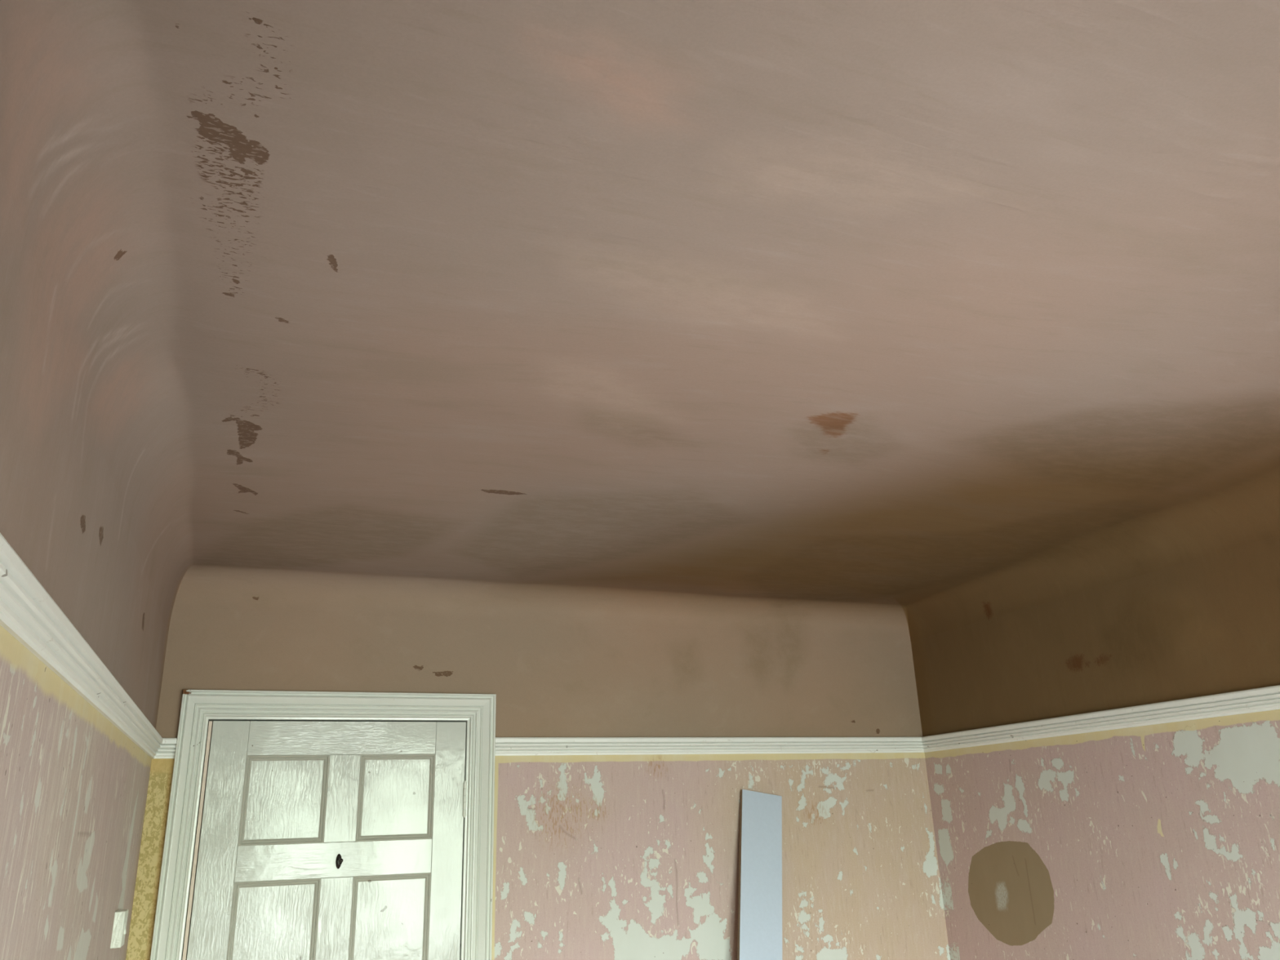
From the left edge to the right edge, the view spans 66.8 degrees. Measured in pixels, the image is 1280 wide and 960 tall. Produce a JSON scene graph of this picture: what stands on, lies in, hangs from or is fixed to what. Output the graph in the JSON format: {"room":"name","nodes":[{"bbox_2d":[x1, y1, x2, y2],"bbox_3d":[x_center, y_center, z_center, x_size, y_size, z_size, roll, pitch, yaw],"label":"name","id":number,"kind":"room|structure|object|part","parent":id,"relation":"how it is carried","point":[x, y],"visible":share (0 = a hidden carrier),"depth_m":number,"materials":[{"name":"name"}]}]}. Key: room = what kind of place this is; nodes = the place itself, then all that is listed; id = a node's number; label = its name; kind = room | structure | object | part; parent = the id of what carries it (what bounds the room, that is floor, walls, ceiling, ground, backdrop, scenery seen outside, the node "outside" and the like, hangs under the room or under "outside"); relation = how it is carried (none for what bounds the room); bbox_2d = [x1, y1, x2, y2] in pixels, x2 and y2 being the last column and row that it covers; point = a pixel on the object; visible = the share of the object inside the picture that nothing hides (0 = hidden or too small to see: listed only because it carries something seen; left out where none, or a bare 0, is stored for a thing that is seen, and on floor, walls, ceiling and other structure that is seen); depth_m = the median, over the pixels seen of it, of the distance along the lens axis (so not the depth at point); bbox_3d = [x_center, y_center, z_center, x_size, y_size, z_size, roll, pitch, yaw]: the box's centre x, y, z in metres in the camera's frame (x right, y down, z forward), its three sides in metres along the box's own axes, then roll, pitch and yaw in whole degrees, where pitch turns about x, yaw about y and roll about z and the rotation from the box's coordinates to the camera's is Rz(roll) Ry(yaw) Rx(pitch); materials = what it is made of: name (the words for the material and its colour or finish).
{"room":"damaged room","nodes":[
{"label":"damaged room","id":0,"kind":"room"},
{"bbox_2d":[0,165,168,959],"bbox_3d":[-0.759,0.756,0.913,0.120,2.530,4.073,6,-21,-21],"label":"wall","id":1,"kind":"structure","parent":0,"point":[73,787],"depth_m":1.37,"materials":[{"name":"pink paint"}]},
{"bbox_2d":[0,533,163,758],"bbox_3d":[-0.712,0.166,1.149,0.025,0.057,3.833,6,-21,-21],"label":"trim","id":2,"kind":"structure","parent":1,"relation":"attached to","point":[28,611],"depth_m":1.28,"materials":[{"name":"paint"}]},
{"bbox_2d":[110,909,128,948],"bbox_3d":[-1.242,1.072,2.320,0.028,0.080,0.078,6,-21,-21],"label":"light switch","id":3,"kind":"object","parent":1,"relation":"attached to","point":[119,929],"visible":0.99,"depth_m":2.29,"materials":[{"name":"paint"}]},
{"bbox_2d":[125,607,950,959],"bbox_3d":[-0.164,1.525,3.151,2.700,2.530,0.150,6,-21,-21],"label":"wall","id":4,"kind":"structure","parent":0,"point":[596,857],"depth_m":3.32,"materials":[{"name":"pink paint"}]},
{"bbox_2d":[151,737,177,759],"bbox_3d":[-1.382,0.780,2.822,0.062,0.057,0.025,6,-21,-21],"label":"trim","id":5,"kind":"structure","parent":4,"relation":"attached to","point":[167,748],"depth_m":2.82,"materials":[{"name":"paint"}]},
{"bbox_2d":[150,688,496,959],"bbox_3d":[-0.898,1.652,2.739,0.943,2.065,0.180,6,-21,-21],"label":"door","id":6,"kind":"structure","parent":4,"relation":"in","point":[404,783],"depth_m":2.92,"materials":[{"name":"paint"}]},
{"bbox_3d":[-1.308,1.618,2.605,0.079,2.065,0.140,6,-21,-21],"label":"architrave","id":7,"kind":"part","parent":6,"relation":"part of","materials":[{"name":"white wood"}]},
{"bbox_3d":[-1.046,1.448,2.734,0.238,0.594,0.014,6,-21,-21],"label":"panel moulding","id":8,"kind":"part","parent":6,"relation":"part of","materials":[{"name":"white wood"}]},
{"bbox_3d":[-1.050,1.451,2.742,0.236,0.592,0.012,6,-21,-21],"label":"panel","id":9,"kind":"part","parent":6,"relation":"part of","materials":[{"name":"white wood"}]},
{"bbox_3d":[-1.063,0.956,2.907,0.238,0.254,0.014,6,-21,-21],"label":"panel moulding","id":10,"kind":"part","parent":6,"relation":"part of","materials":[{"name":"grey wood"}]},
{"bbox_3d":[-1.066,0.959,2.915,0.236,0.252,0.012,6,-21,-21],"label":"panel","id":11,"kind":"part","parent":6,"relation":"part of","materials":[{"name":"white wood"}]},
{"bbox_3d":[-0.911,1.140,2.916,0.560,0.098,0.036,6,-21,-21],"label":"rail","id":12,"kind":"part","parent":6,"relation":"part of","materials":[{"name":"white wood"}]},
{"bbox_3d":[-0.899,1.138,2.897,0.016,0.042,0.007,6,-21,-21],"label":"hook plate","id":13,"kind":"part","parent":6,"relation":"part of","materials":[{"name":"black metal"}]},
{"bbox_3d":[-0.937,0.725,3.086,0.943,0.085,0.140,6,-21,-21],"label":"architrave","id":14,"kind":"part","parent":6,"relation":"part of","materials":[{"name":"white wood"}]},
{"bbox_3d":[-0.922,0.808,3.033,0.560,0.100,0.036,6,-21,-21],"label":"rail","id":15,"kind":"part","parent":6,"relation":"part of","materials":[{"name":"white wood"}]},
{"bbox_3d":[-0.745,1.481,2.856,0.228,0.592,0.012,6,-21,-21],"label":"panel","id":16,"kind":"part","parent":6,"relation":"part of","materials":[{"name":"white wood"}]},
{"bbox_3d":[-0.742,1.478,2.848,0.230,0.594,0.014,6,-21,-21],"label":"panel moulding","id":17,"kind":"part","parent":6,"relation":"part of","materials":[{"name":"white wood"}]},
{"bbox_3d":[-0.758,0.986,3.022,0.230,0.254,0.014,6,-21,-21],"label":"panel moulding","id":18,"kind":"part","parent":6,"relation":"part of","materials":[{"name":"grey wood"}]},
{"bbox_3d":[-0.762,0.989,3.030,0.228,0.252,0.012,6,-21,-21],"label":"panel","id":19,"kind":"part","parent":6,"relation":"part of","materials":[{"name":"white wood"}]},
{"bbox_3d":[-0.508,1.697,2.906,0.090,2.065,0.140,6,-21,-21],"label":"architrave","id":20,"kind":"part","parent":6,"relation":"part of","materials":[{"name":"white wood"}]},
{"bbox_2d":[494,737,924,755],"bbox_3d":[0.316,0.947,3.461,1.695,0.057,0.025,6,-21,-21],"label":"trim","id":21,"kind":"structure","parent":4,"relation":"attached to","point":[504,746],"depth_m":3.42,"materials":[{"name":"paint"}]},
{"bbox_2d":[0,0,1279,641],"bbox_3d":[0.519,-0.174,1.781,2.940,0.320,4.073,6,-21,-21],"label":"ceiling","id":22,"kind":"structure","parent":0,"point":[914,320],"depth_m":1.50,"materials":[{"name":"paint"}]},
{"bbox_2d":[911,534,1279,959],"bbox_3d":[1.869,1.016,1.901,0.120,2.530,4.073,6,-21,-21],"label":"wall","id":23,"kind":"structure","parent":0,"point":[1157,842],"depth_m":2.92,"materials":[{"name":"pink paint"}]},
{"bbox_2d":[921,684,1279,752],"bbox_3d":[1.781,0.412,2.086,0.025,0.057,3.833,6,-21,-21],"label":"trim","id":24,"kind":"structure","parent":23,"relation":"attached to","point":[1268,698],"depth_m":2.91,"materials":[{"name":"paint"}]},
{"bbox_3d":[0.596,2.116,0.974,2.940,0.080,4.073,6,-21,-21],"label":"floor","id":25,"kind":"structure","parent":0,"visible":0},
{"bbox_2d":[737,789,782,959],"bbox_3d":[0.365,1.863,2.985,0.117,1.748,0.538,-11,-21,24],"label":"board","id":26,"kind":"object","parent":25,"relation":"on","point":[760,856],"visible":1,"depth_m":3.29,"materials":[{"name":"white"}]}
]}

